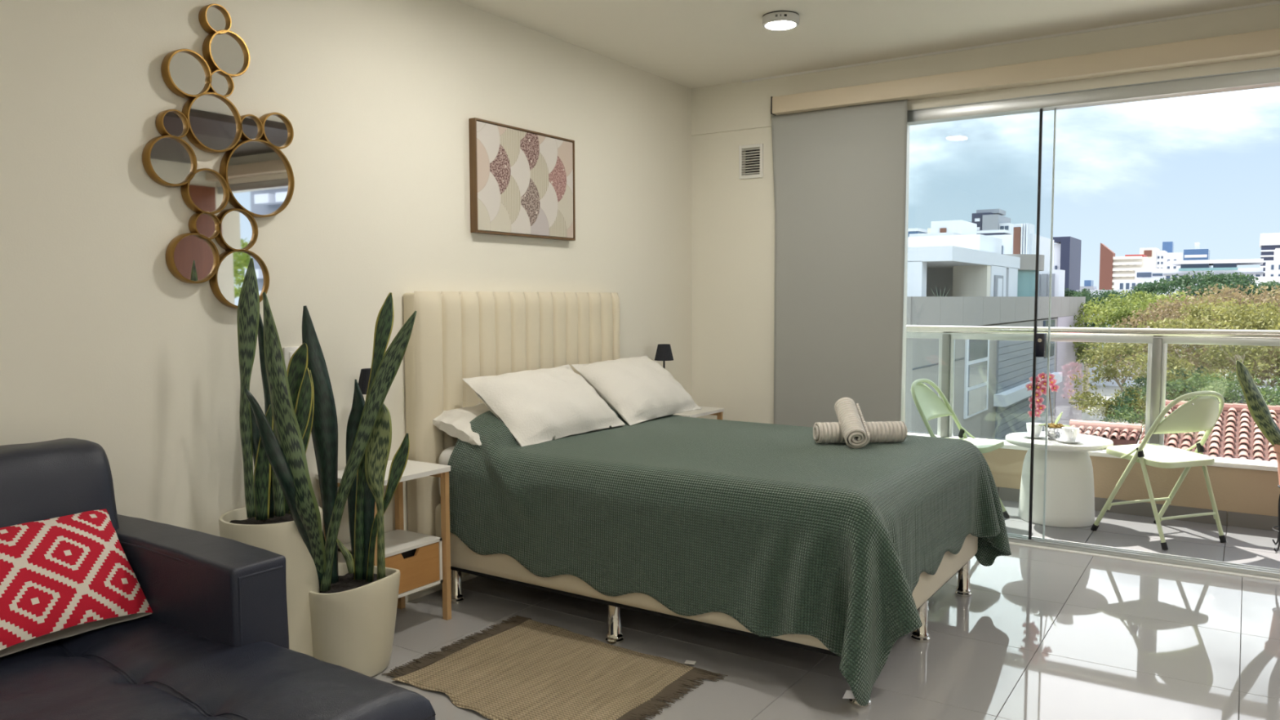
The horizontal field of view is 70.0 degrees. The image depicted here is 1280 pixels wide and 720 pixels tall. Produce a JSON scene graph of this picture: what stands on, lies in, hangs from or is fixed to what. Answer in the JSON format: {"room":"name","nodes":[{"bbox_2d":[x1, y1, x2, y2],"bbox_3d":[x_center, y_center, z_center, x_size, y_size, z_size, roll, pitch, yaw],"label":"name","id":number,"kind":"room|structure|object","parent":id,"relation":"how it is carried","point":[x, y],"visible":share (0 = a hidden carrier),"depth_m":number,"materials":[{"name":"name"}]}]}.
{"room":"studio apartment","nodes":[
{"label":"studio apartment","id":0,"kind":"room"},
{"bbox_2d":[0,0,692,602],"bbox_3d":[-1.675,-0.126,2.848,0.150,2.690,7.320,2,5,34],"label":"wall","id":1,"kind":"structure","parent":0,"point":[100,343],"depth_m":3.30,"materials":[{"name":"paint"}]},
{"bbox_2d":[142,4,294,308],"bbox_3d":[-1.394,-0.672,3.062,0.038,1.002,0.526,2,5,34],"label":"wall mirror","id":2,"kind":"object","parent":1,"relation":"attached to","point":[256,178],"visible":0.98,"depth_m":3.04,"materials":[{"name":"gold metal"}]},
{"bbox_2d":[150,137,192,183],"bbox_3d":[-1.493,-0.632,2.910,0.004,0.146,0.146,2,5,34],"label":"mirror glass","id":3,"kind":"object","parent":2,"relation":"attached to","point":[171,158],"depth_m":2.91,"materials":[{"name":"silver metal"}]},
{"bbox_2d":[163,111,185,137],"bbox_3d":[-1.486,-0.750,2.912,0.004,0.080,0.080,2,5,34],"label":"mirror glass","id":4,"kind":"object","parent":2,"relation":"on","point":[174,122],"depth_m":2.91,"materials":[{"name":"silver metal"}]},
{"bbox_2d":[169,52,207,94],"bbox_3d":[-1.457,-0.922,2.946,0.004,0.136,0.136,2,5,34],"label":"mirror glass","id":5,"kind":"object","parent":2,"relation":"on","point":[188,70],"depth_m":2.95,"materials":[{"name":"silver metal"}]},
{"bbox_2d":[173,235,215,280],"bbox_3d":[-1.456,-0.332,2.985,0.004,0.150,0.150,2,5,34],"label":"mirror glass","id":6,"kind":"object","parent":2,"relation":"attached to","point":[194,255],"depth_m":2.99,"materials":[{"name":"pink mirror"}]},
{"bbox_2d":[195,213,217,237],"bbox_3d":[-1.432,-0.442,3.014,0.004,0.081,0.081,2,5,34],"label":"mirror glass","id":7,"kind":"object","parent":2,"relation":"on","point":[206,224],"depth_m":3.01,"materials":[{"name":"silver metal"}]},
{"bbox_2d":[189,170,225,212],"bbox_3d":[-1.428,-0.554,3.013,0.004,0.135,0.135,2,5,34],"label":"mirror glass","id":8,"kind":"object","parent":2,"relation":"on","point":[206,188],"depth_m":3.01,"materials":[{"name":"silver metal"}]},
{"bbox_2d":[189,94,238,150],"bbox_3d":[-1.411,-0.784,3.024,0.004,0.180,0.180,2,5,34],"label":"mirror glass","id":9,"kind":"object","parent":2,"relation":"attached to","point":[213,118],"depth_m":3.02,"materials":[{"name":"silver metal"}]},
{"bbox_2d":[206,6,227,31],"bbox_3d":[-1.400,-1.123,3.019,0.004,0.084,0.084,2,5,34],"label":"mirror glass","id":10,"kind":"object","parent":2,"relation":"on","point":[216,16],"depth_m":3.02,"materials":[{"name":"silver metal"}]},
{"bbox_2d":[211,71,230,95],"bbox_3d":[-1.397,-0.916,3.037,0.004,0.078,0.078,2,5,34],"label":"mirror glass","id":11,"kind":"object","parent":2,"relation":"on","point":[220,81],"depth_m":3.04,"materials":[{"name":"silver metal"}]},
{"bbox_2d":[210,33,245,74],"bbox_3d":[-1.379,-1.022,3.057,0.004,0.136,0.136,2,5,34],"label":"mirror glass","id":12,"kind":"object","parent":2,"relation":"on","point":[228,51],"depth_m":3.06,"materials":[{"name":"silver metal"}]},
{"bbox_2d":[221,210,254,248],"bbox_3d":[-1.371,-0.441,3.107,0.004,0.132,0.132,2,5,34],"label":"mirror glass","id":13,"kind":"object","parent":2,"relation":"on","point":[237,227],"depth_m":3.11,"materials":[{"name":"silver metal"}]},
{"bbox_2d":[217,251,265,305],"bbox_3d":[-1.365,-0.277,3.126,0.004,0.189,0.189,2,5,33],"label":"mirror glass","id":14,"kind":"object","parent":2,"relation":"attached to","point":[232,266],"depth_m":3.11,"materials":[{"name":"mirror"}]},
{"bbox_2d":[242,116,260,138],"bbox_3d":[-1.338,-0.794,3.134,0.004,0.078,0.078,2,5,34],"label":"mirror glass","id":15,"kind":"object","parent":2,"relation":"on","point":[251,125],"depth_m":3.14,"materials":[{"name":"silver metal"}]},
{"bbox_2d":[227,141,290,214],"bbox_3d":[-1.321,-0.628,3.170,0.005,0.252,0.252,2,5,34],"label":"mirror glass","id":16,"kind":"object","parent":2,"relation":"attached to","point":[259,173],"depth_m":3.17,"materials":[{"name":"silver metal"}]},
{"bbox_2d":[264,115,289,146],"bbox_3d":[-1.281,-0.805,3.218,0.004,0.111,0.111,2,5,34],"label":"mirror glass","id":17,"kind":"object","parent":2,"relation":"on","point":[277,127],"depth_m":3.22,"materials":[{"name":"silver metal"}]},
{"bbox_2d":[283,346,299,369],"bbox_3d":[-1.262,-0.007,3.329,0.013,0.082,0.073,2,5,34],"label":"light switch","id":18,"kind":"object","parent":1,"relation":"attached to","point":[288,352],"visible":0.32,"depth_m":3.31,"materials":[{"name":"white paint"}]},
{"bbox_2d":[468,117,575,240],"bbox_3d":[-0.541,-0.835,4.339,0.039,0.500,0.714,2,5,34],"label":"framed print","id":19,"kind":"object","parent":1,"relation":"attached to","point":[522,180],"visible":1,"depth_m":4.29,"materials":[{"name":"brown paper"}]},
{"bbox_2d":[691,4,1279,135],"bbox_3d":[2.484,-1.439,4.283,5.100,0.283,0.160,2,5,34],"label":"beam","id":20,"kind":"structure","parent":1,"relation":"attached to","point":[738,105],"depth_m":4.62,"materials":[{"name":"paint"}]},
{"bbox_2d":[770,28,1279,426],"bbox_3d":[2.647,-0.242,4.097,4.538,2.372,0.107,2,5,34],"label":"roller blind","id":21,"kind":"object","parent":20,"relation":"attached to","point":[839,154],"visible":0.77,"depth_m":5.05,"materials":[{"name":"beige fabric"}]},
{"bbox_2d":[742,0,1279,83],"bbox_3d":[2.584,-1.564,4.109,4.750,0.012,0.006,2,5,34],"label":"trim","id":22,"kind":"structure","parent":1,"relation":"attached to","point":[1276,2],"depth_m":4.53,"materials":[{"name":"white paint"}]},
{"bbox_2d":[692,126,774,423],"bbox_3d":[0.896,-0.166,5.436,1.270,2.410,0.148,2,5,34],"label":"wall","id":23,"kind":"structure","parent":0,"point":[733,218],"depth_m":5.55,"materials":[{"name":"paint"}]},
{"bbox_2d":[738,143,763,179],"bbox_3d":[0.683,-1.180,5.465,0.156,0.197,0.100,2,5,34],"label":"wall vent","id":24,"kind":"object","parent":23,"relation":"attached to","point":[753,157],"visible":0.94,"depth_m":5.44,"materials":[{"name":"white paint"}]},
{"bbox_2d":[900,66,1279,581],"bbox_3d":[2.998,-0.141,3.991,3.830,2.287,0.137,2,5,34],"label":"door","id":25,"kind":"structure","parent":23,"relation":"attached to","point":[1266,77],"depth_m":4.55,"materials":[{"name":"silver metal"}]},
{"bbox_2d":[371,543,1279,719],"bbox_3d":[0.510,1.239,1.475,5.200,0.140,7.000,2,5,34],"label":"floor","id":26,"kind":"structure","parent":0,"point":[1041,633],"depth_m":3.32,"materials":[{"name":"grey tile"}]},
{"bbox_2d":[0,437,435,719],"bbox_3d":[-1.597,0.729,1.556,1.446,0.878,2.062,2,5,34],"label":"sofa","id":27,"kind":"object","parent":26,"relation":"on","point":[213,644],"visible":0.77,"depth_m":2.19,"materials":[{"name":"grey leather"}]},
{"bbox_2d":[0,437,119,529],"bbox_3d":[-1.759,0.479,2.278,0.283,0.475,0.810,2,5,34],"label":"cushion","id":28,"kind":"object","parent":27,"relation":"on","point":[45,480],"depth_m":2.43,"materials":[{"name":"grey leather"}]},
{"bbox_2d":[0,508,152,657],"bbox_3d":[-1.488,0.547,2.264,0.249,0.265,0.437,2,5,34],"label":"cushion","id":29,"kind":"object","parent":27,"relation":"on","point":[68,575],"visible":1,"depth_m":2.26,"materials":[{"name":"red fabric"}]},
{"bbox_2d":[218,257,323,657],"bbox_3d":[-1.219,0.368,3.017,0.320,1.400,0.320,2,5,34],"label":"snake plant","id":30,"kind":"object","parent":26,"relation":"on","point":[266,522],"visible":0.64,"depth_m":2.98,"materials":[{"name":"green plant"}]},
{"bbox_2d":[244,292,417,676],"bbox_3d":[-1.049,0.421,3.053,0.536,1.289,0.373,-3,5,-41],"label":"snake plant","id":31,"kind":"object","parent":26,"relation":"on","point":[353,612],"visible":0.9,"depth_m":3.05,"materials":[{"name":"green plant"}]},
{"bbox_2d":[315,459,451,620],"bbox_3d":[-0.975,0.728,3.531,0.309,0.612,0.403,2,5,34],"label":"nightstand","id":32,"kind":"object","parent":26,"relation":"on","point":[423,561],"visible":0.46,"depth_m":3.56,"materials":[{"name":"white paint"}]},
{"bbox_2d":[358,368,370,394],"bbox_3d":[-1.023,0.228,3.491,0.111,0.390,0.111,2,5,34],"label":"table lamp","id":33,"kind":"object","parent":32,"relation":"on","point":[364,376],"visible":0.29,"depth_m":3.44,"materials":[{"name":"black metal"}]},
{"bbox_2d":[381,615,728,719],"bbox_3d":[-0.307,1.054,3.086,0.991,0.014,0.733,3,5,37],"label":"rug","id":34,"kind":"object","parent":26,"relation":"on","point":[526,668],"visible":1,"depth_m":3.06,"materials":[{"name":"wicker"}]},
{"bbox_2d":[403,291,977,706],"bbox_3d":[0.247,0.359,3.849,1.971,1.298,1.445,2,5,34],"label":"bed","id":35,"kind":"object","parent":26,"relation":"on","point":[455,335],"visible":0.36,"depth_m":3.82,"materials":[{"name":"fabric"}]},
{"bbox_2d":[438,446,454,495],"bbox_3d":[0.284,0.474,3.835,1.845,0.240,1.350,2,5,34],"label":"mattress","id":36,"kind":"object","parent":35,"relation":"on","point":[444,457],"visible":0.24,"depth_m":3.75,"materials":[{"name":"white fabric"}]},
{"bbox_2d":[432,403,489,445],"bbox_3d":[-0.606,0.271,3.986,0.329,0.156,0.620,2,5,34],"label":"sleeping pillow","id":37,"kind":"object","parent":36,"relation":"on","point":[455,423],"visible":0.3,"depth_m":3.77,"materials":[{"name":"white fabric"}]},
{"bbox_2d":[462,364,625,446],"bbox_3d":[-0.408,0.192,4.045,0.336,0.290,0.710,3,5,35],"label":"bed pillow","id":38,"kind":"object","parent":36,"relation":"on","point":[538,406],"visible":0.99,"depth_m":3.90,"materials":[{"name":"white fabric"}]},
{"bbox_2d":[447,404,1011,706],"bbox_3d":[0.381,0.573,3.769,1.928,0.733,1.670,2,5,34],"label":"quilt","id":39,"kind":"object","parent":35,"relation":"on","point":[771,528],"visible":0.89,"depth_m":3.19,"materials":[{"name":"green fabric"}]},
{"bbox_2d":[570,355,701,425],"bbox_3d":[-0.006,0.141,4.631,0.349,0.292,0.655,3,5,35],"label":"bed pillow","id":40,"kind":"object","parent":39,"relation":"on","point":[639,389],"visible":0.98,"depth_m":4.48,"materials":[{"name":"white fabric"}]},
{"bbox_2d":[834,397,870,448],"bbox_3d":[0.858,0.252,3.707,0.100,0.181,0.271,0,4,2],"label":"rolled towel","id":41,"kind":"object","parent":39,"relation":"on","point":[855,430],"visible":1,"depth_m":3.64,"materials":[{"name":"beige fabric"}]},
{"bbox_2d":[813,421,907,443],"bbox_3d":[0.897,0.295,3.742,0.376,0.086,0.100,0,4,-5],"label":"rolled towel","id":42,"kind":"object","parent":39,"relation":"on","point":[879,431],"visible":0.65,"depth_m":3.70,"materials":[{"name":"beige fabric"}]},
{"bbox_2d":[673,406,724,419],"bbox_3d":[0.263,0.599,5.389,0.309,0.612,0.425,2,5,34],"label":"nightstand","id":43,"kind":"object","parent":26,"relation":"on","point":[704,411],"visible":0.13,"depth_m":5.32,"materials":[{"name":"white paint"}]},
{"bbox_2d":[654,343,673,368],"bbox_3d":[0.139,0.104,5.290,0.111,0.390,0.111,2,5,34],"label":"table lamp","id":44,"kind":"object","parent":43,"relation":"on","point":[664,352],"visible":0.73,"depth_m":5.24,"materials":[{"name":"black fabric"}]},
{"bbox_2d":[454,0,1279,88],"bbox_3d":[0.508,-1.435,1.303,5.400,0.120,7.320,2,5,34],"label":"ceiling","id":45,"kind":"structure","parent":0,"point":[691,44],"depth_m":4.33,"materials":[{"name":"paint"}]},
{"bbox_2d":[762,10,799,31],"bbox_3d":[0.642,-1.547,4.179,0.168,0.042,0.168,2,5,34],"label":"ceiling lamp","id":46,"kind":"object","parent":45,"relation":"attached to","point":[781,20],"visible":1,"depth_m":4.13,"materials":[{"name":"white plastic"}]},
{"bbox_2d":[765,21,795,30],"bbox_3d":[0.642,-1.528,4.180,0.135,0.005,0.135,2,5,34],"label":"diffuser","id":47,"kind":"object","parent":46,"relation":"attached to","point":[771,25],"depth_m":4.18,"materials":[{"name":"white plastic"}]},
{"bbox_2d":[906,432,1279,531],"bbox_3d":[3.131,0.831,5.263,7.654,0.552,0.187,2,5,34],"label":"wall","id":48,"kind":"structure","parent":0,"point":[1246,492],"depth_m":5.19,"materials":[{"name":"paint"}]},
{"bbox_2d":[906,324,1279,460],"bbox_3d":[2.757,0.174,5.465,6.838,0.733,0.056,2,5,34],"label":"balcony railing","id":49,"kind":"object","parent":48,"relation":"on","point":[1157,340],"visible":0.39,"depth_m":5.38,"materials":[{"name":"silver metal"}]},
{"bbox_2d":[1000,499,1279,568],"bbox_3d":[2.875,1.033,4.889,7.654,0.200,1.085,2,5,34],"label":"floor","id":50,"kind":"structure","parent":0,"point":[1242,545],"depth_m":4.86,"materials":[{"name":"grey tile"}]},
{"bbox_2d":[910,378,1009,518],"bbox_3d":[1.797,0.518,5.215,0.479,0.802,0.481,3,5,39],"label":"folding chair","id":51,"kind":"object","parent":50,"relation":"on","point":[929,405],"visible":0.55,"depth_m":5.30,"materials":[{"name":"green metal"}]},
{"bbox_2d":[1005,431,1113,527],"bbox_3d":[2.380,0.679,5.221,0.558,0.465,0.558,2,5,34],"label":"side table","id":52,"kind":"object","parent":50,"relation":"on","point":[1069,487],"visible":0.83,"depth_m":5.06,"materials":[{"name":"white plastic"}]},
{"bbox_2d":[1021,433,1045,438],"bbox_3d":[2.258,0.437,5.238,0.142,0.016,0.142,-1,4,-14],"label":"saucer","id":53,"kind":"object","parent":52,"relation":"on","point":[1027,435],"visible":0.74,"depth_m":5.24,"materials":[{"name":"white ceramic"}]},
{"bbox_2d":[1026,422,1043,436],"bbox_3d":[2.260,0.399,5.241,0.089,0.074,0.101,2,4,24],"label":"cup","id":54,"kind":"object","parent":53,"relation":"on","point":[1037,428],"visible":0.81,"depth_m":5.21,"materials":[{"name":"white ceramic"}]},
{"bbox_2d":[1025,372,1071,439],"bbox_3d":[2.310,0.257,5.159,0.256,0.384,0.110,-1,4,-8],"label":"orchid","id":55,"kind":"object","parent":52,"relation":"on","point":[1054,429],"visible":0.88,"depth_m":5.16,"materials":[{"name":"pink plant"}]},
{"bbox_2d":[1044,426,1062,439],"bbox_3d":[2.342,0.413,5.174,0.110,0.070,0.110,2,5,34],"label":"flower pot","id":56,"kind":"object","parent":52,"relation":"on","point":[1054,433],"depth_m":5.14,"materials":[{"name":"glass"}]},
{"bbox_2d":[1056,437,1084,443],"bbox_3d":[2.377,0.449,5.057,0.142,0.016,0.142,1,4,12],"label":"saucer","id":57,"kind":"object","parent":52,"relation":"on","point":[1061,439],"visible":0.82,"depth_m":5.04,"materials":[{"name":"white ceramic"}]},
{"bbox_2d":[1061,426,1079,441],"bbox_3d":[2.373,0.411,5.051,0.101,0.074,0.089,-3,5,-40],"label":"cup","id":58,"kind":"object","parent":57,"relation":"on","point":[1069,433],"visible":1,"depth_m":5.03,"materials":[{"name":"white ceramic"}]},
{"bbox_2d":[1090,391,1226,550],"bbox_3d":[2.760,0.542,4.825,0.481,0.802,0.479,-1,4,-19],"label":"folding chair","id":59,"kind":"object","parent":50,"relation":"on","point":[1202,413],"visible":1,"depth_m":4.69,"materials":[{"name":"green metal"}]},
{"bbox_2d":[1235,360,1279,551],"bbox_3d":[3.244,0.427,4.556,0.488,1.050,0.224,2,5,34],"label":"snake plant","id":60,"kind":"object","parent":50,"relation":"on","point":[1259,410],"visible":1,"depth_m":4.60,"materials":[{"name":"green plant"}]},
{"label":"outside","id":61,"kind":"structure","parent":0,"visible":0},
{"bbox_2d":[1081,367,1225,444],"bbox_3d":[92.008,-2.304,198.193,460.000,1.000,418.400,2,5,34],"label":"ground","id":62,"kind":"structure","parent":61,"point":[1108,391],"depth_m":100.34,"materials":[{"name":"grey concrete"}]},
{"bbox_2d":[907,227,927,236],"bbox_3d":[28.561,-4.888,98.442,4.300,17.900,6.100,2,5,34],"label":"house","id":63,"kind":"structure","parent":62,"relation":"on","point":[910,231],"depth_m":94.66,"materials":[{"name":"white"}]},
{"bbox_2d":[909,232,964,236],"bbox_3d":[26.436,-2.927,81.328,3.800,16.300,5.120,2,5,34],"label":"block","id":64,"kind":"object","parent":62,"relation":"on","point":[934,233],"visible":0.05,"depth_m":78.72,"materials":[{"name":"grey concrete"}]},
{"bbox_2d":[927,220,977,235],"bbox_3d":[30.970,-4.613,92.043,3.800,18.200,6.100,2,5,34],"label":"house","id":65,"kind":"structure","parent":62,"relation":"on","point":[962,227],"depth_m":88.97,"materials":[{"name":"white"}]},
{"bbox_2d":[969,208,1013,231],"bbox_3d":[58.327,-12.362,153.907,8.700,25.200,12.120,2,5,34],"label":"tower","id":66,"kind":"structure","parent":62,"relation":"on","point":[989,219],"depth_m":148.52,"materials":[{"name":"grey concrete"}]},
{"bbox_2d":[976,229,1013,235],"bbox_3d":[38.510,-4.984,100.222,4.100,17.800,8.120,2,5,34],"label":"building roof","id":67,"kind":"structure","parent":62,"relation":"on","point":[1002,232],"depth_m":95.98,"materials":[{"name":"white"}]},
{"bbox_2d":[904,296,1085,439],"bbox_3d":[14.769,2.165,47.123,10.500,10.800,36.638,2,5,34],"label":"concrete building","id":68,"kind":"structure","parent":62,"relation":"on","point":[991,401],"depth_m":38.70,"materials":[{"name":"grey concrete"}]},
{"bbox_2d":[906,234,1065,296],"bbox_3d":[13.430,-4.808,51.000,15.500,3.800,21.700,2,5,34],"label":"white penthouse","id":69,"kind":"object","parent":68,"relation":"on","point":[969,264],"visible":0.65,"depth_m":46.53,"materials":[{"name":"grey concrete"}]},
{"bbox_2d":[985,222,1053,270],"bbox_3d":[35.591,-3.898,87.198,6.500,17.400,15.120,2,5,34],"label":"apartment block","id":70,"kind":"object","parent":62,"relation":"on","point":[1023,239],"visible":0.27,"depth_m":83.24,"materials":[{"name":"grey"}]},
{"bbox_2d":[1053,236,1081,291],"bbox_3d":[50.293,-6.770,113.625,6.600,19.500,8.600,2,5,34],"label":"tower","id":71,"kind":"structure","parent":62,"relation":"on","point":[1067,251],"depth_m":109.08,"materials":[{"name":"grey concrete"}]},
{"bbox_2d":[1080,280,1098,289],"bbox_3d":[146.839,-18.330,305.225,16.000,16.300,10.000,2,5,34],"label":"block","id":72,"kind":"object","parent":62,"relation":"on","point":[1088,284],"visible":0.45,"depth_m":299.94,"materials":[{"name":"grey"}]},
{"bbox_2d":[1064,287,1129,408],"bbox_3d":[43.039,-1.137,88.094,11.228,11.751,10.933,2,5,34],"label":"tree","id":73,"kind":"object","parent":62,"relation":"on","point":[1086,293],"visible":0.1,"depth_m":87.03,"materials":[{"name":"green plant"}]},
{"bbox_2d":[1069,419,1142,445],"bbox_3d":[9.737,4.450,19.426,1.370,6.250,0.953,2,5,34],"label":"tiled roof","id":74,"kind":"structure","parent":62,"relation":"on","point":[1121,433],"depth_m":19.17,"materials":[{"name":"tile"}]},
{"bbox_2d":[1098,243,1150,289],"bbox_3d":[96.566,-12.479,182.421,7.900,21.400,10.400,2,5,34],"label":"block","id":75,"kind":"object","parent":62,"relation":"on","point":[1113,268],"visible":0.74,"depth_m":179.19,"materials":[{"name":"brown"}]},
{"bbox_2d":[1075,288,1179,386],"bbox_3d":[58.489,-2.695,111.217,11.800,11.650,2.000,2,5,34],"label":"wall","id":76,"kind":"structure","parent":62,"relation":"on","point":[1108,384],"depth_m":111.29,"materials":[{"name":"grey"}]},
{"bbox_2d":[1114,267,1166,289],"bbox_3d":[88.668,-8.243,162.268,7.500,15.700,9.120,2,5,34],"label":"block","id":77,"kind":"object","parent":62,"relation":"on","point":[1141,275],"visible":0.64,"depth_m":158.44,"materials":[{"name":"grey paint"}]},
{"bbox_2d":[1139,247,1167,268],"bbox_3d":[108.004,-12.967,192.942,4.500,20.900,8.200,2,5,34],"label":"high-rise","id":78,"kind":"structure","parent":62,"relation":"on","point":[1158,259],"depth_m":189.03,"materials":[{"name":"beige concrete"}]},
{"bbox_2d":[1069,289,1272,377],"bbox_3d":[31.153,1.381,55.009,11.996,11.239,11.271,2,5,34],"label":"tree","id":79,"kind":"object","parent":62,"relation":"on","point":[1105,313],"visible":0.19,"depth_m":54.08,"materials":[{"name":"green plant"}]},
{"bbox_2d":[1062,295,1279,427],"bbox_3d":[22.088,2.959,34.950,11.054,10.840,9.758,-4,5,-42],"label":"tree","id":80,"kind":"object","parent":62,"relation":"on","point":[1255,321],"visible":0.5,"depth_m":33.93,"materials":[{"name":"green plant"}]},
{"bbox_2d":[1099,364,1244,423],"bbox_3d":[18.695,4.364,32.159,4.870,8.440,5.525,2,5,34],"label":"tree","id":81,"kind":"object","parent":62,"relation":"on","point":[1138,380],"visible":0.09,"depth_m":31.87,"materials":[{"name":"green plant"}]},
{"bbox_2d":[1085,283,1279,399],"bbox_3d":[28.044,2.275,39.272,14.453,11.590,14.511,-2,4,-24],"label":"tree","id":82,"kind":"object","parent":62,"relation":"on","point":[1172,308],"visible":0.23,"depth_m":40.10,"materials":[{"name":"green plant"}]},
{"bbox_2d":[1162,241,1209,269],"bbox_3d":[122.084,-15.049,205.444,9.200,23.300,11.600,2,5,34],"label":"glass block","id":83,"kind":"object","parent":62,"relation":"on","point":[1196,254],"visible":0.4,"depth_m":200.78,"materials":[{"name":"grey"}]},
{"bbox_2d":[1101,369,1279,439],"bbox_3d":[18.572,4.558,29.536,6.819,8.403,6.498,2,5,34],"label":"tree","id":84,"kind":"object","parent":62,"relation":"on","point":[1212,384],"visible":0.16,"depth_m":29.17,"materials":[{"name":"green plant"}]},
{"bbox_2d":[1119,270,1279,329],"bbox_3d":[42.194,-0.307,68.216,12.677,12.768,12.083,2,5,34],"label":"tree","id":85,"kind":"object","parent":62,"relation":"on","point":[1203,281],"visible":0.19,"depth_m":66.19,"materials":[{"name":"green plant"}]},
{"bbox_2d":[1138,400,1279,462],"bbox_3d":[12.152,4.474,17.936,4.220,6.850,4.159,2,5,34],"label":"tiled roof","id":86,"kind":"structure","parent":62,"relation":"on","point":[1235,433],"depth_m":18.04,"materials":[{"name":"tile"}]},
{"bbox_2d":[1163,258,1263,351],"bbox_3d":[96.811,-8.313,154.807,13.900,16.800,12.500,2,5,34],"label":"block","id":87,"kind":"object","parent":62,"relation":"on","point":[1220,266],"visible":0.23,"depth_m":149.61,"materials":[{"name":"grey"}]},
{"bbox_2d":[1175,373,1278,404],"bbox_3d":[26.291,4.610,35.685,9.300,7.400,6.800,2,5,34],"label":"house","id":88,"kind":"structure","parent":62,"relation":"on","point":[1263,380],"depth_m":34.37,"materials":[{"name":"grey"}]},
{"bbox_2d":[1224,374,1279,405],"bbox_3d":[19.995,4.610,26.095,6.132,8.752,6.525,-1,4,-10],"label":"tree","id":89,"kind":"object","parent":62,"relation":"on","point":[1267,380],"visible":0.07,"depth_m":27.00,"materials":[{"name":"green plant"}]},
{"bbox_2d":[1225,276,1279,375],"bbox_3d":[87.480,-4.366,121.881,15.400,13.400,10.000,2,5,34],"label":"grey gabled hall","id":90,"kind":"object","parent":62,"relation":"on","point":[1264,279],"visible":0.02,"depth_m":120.15,"materials":[{"name":"white"}]},
{"bbox_2d":[1259,232,1279,276],"bbox_3d":[186.552,-21.774,262.595,15.000,28.700,14.500,2,5,34],"label":"high-rise","id":91,"kind":"structure","parent":62,"relation":"on","point":[1268,242],"depth_m":259.13,"materials":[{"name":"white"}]},
{"bbox_2d":[1265,248,1279,276],"bbox_3d":[102.789,-8.039,140.844,11.100,18.100,11.120,2,5,34],"label":"block","id":92,"kind":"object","parent":62,"relation":"on","point":[1272,268],"visible":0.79,"depth_m":138.70,"materials":[{"name":"grey"}]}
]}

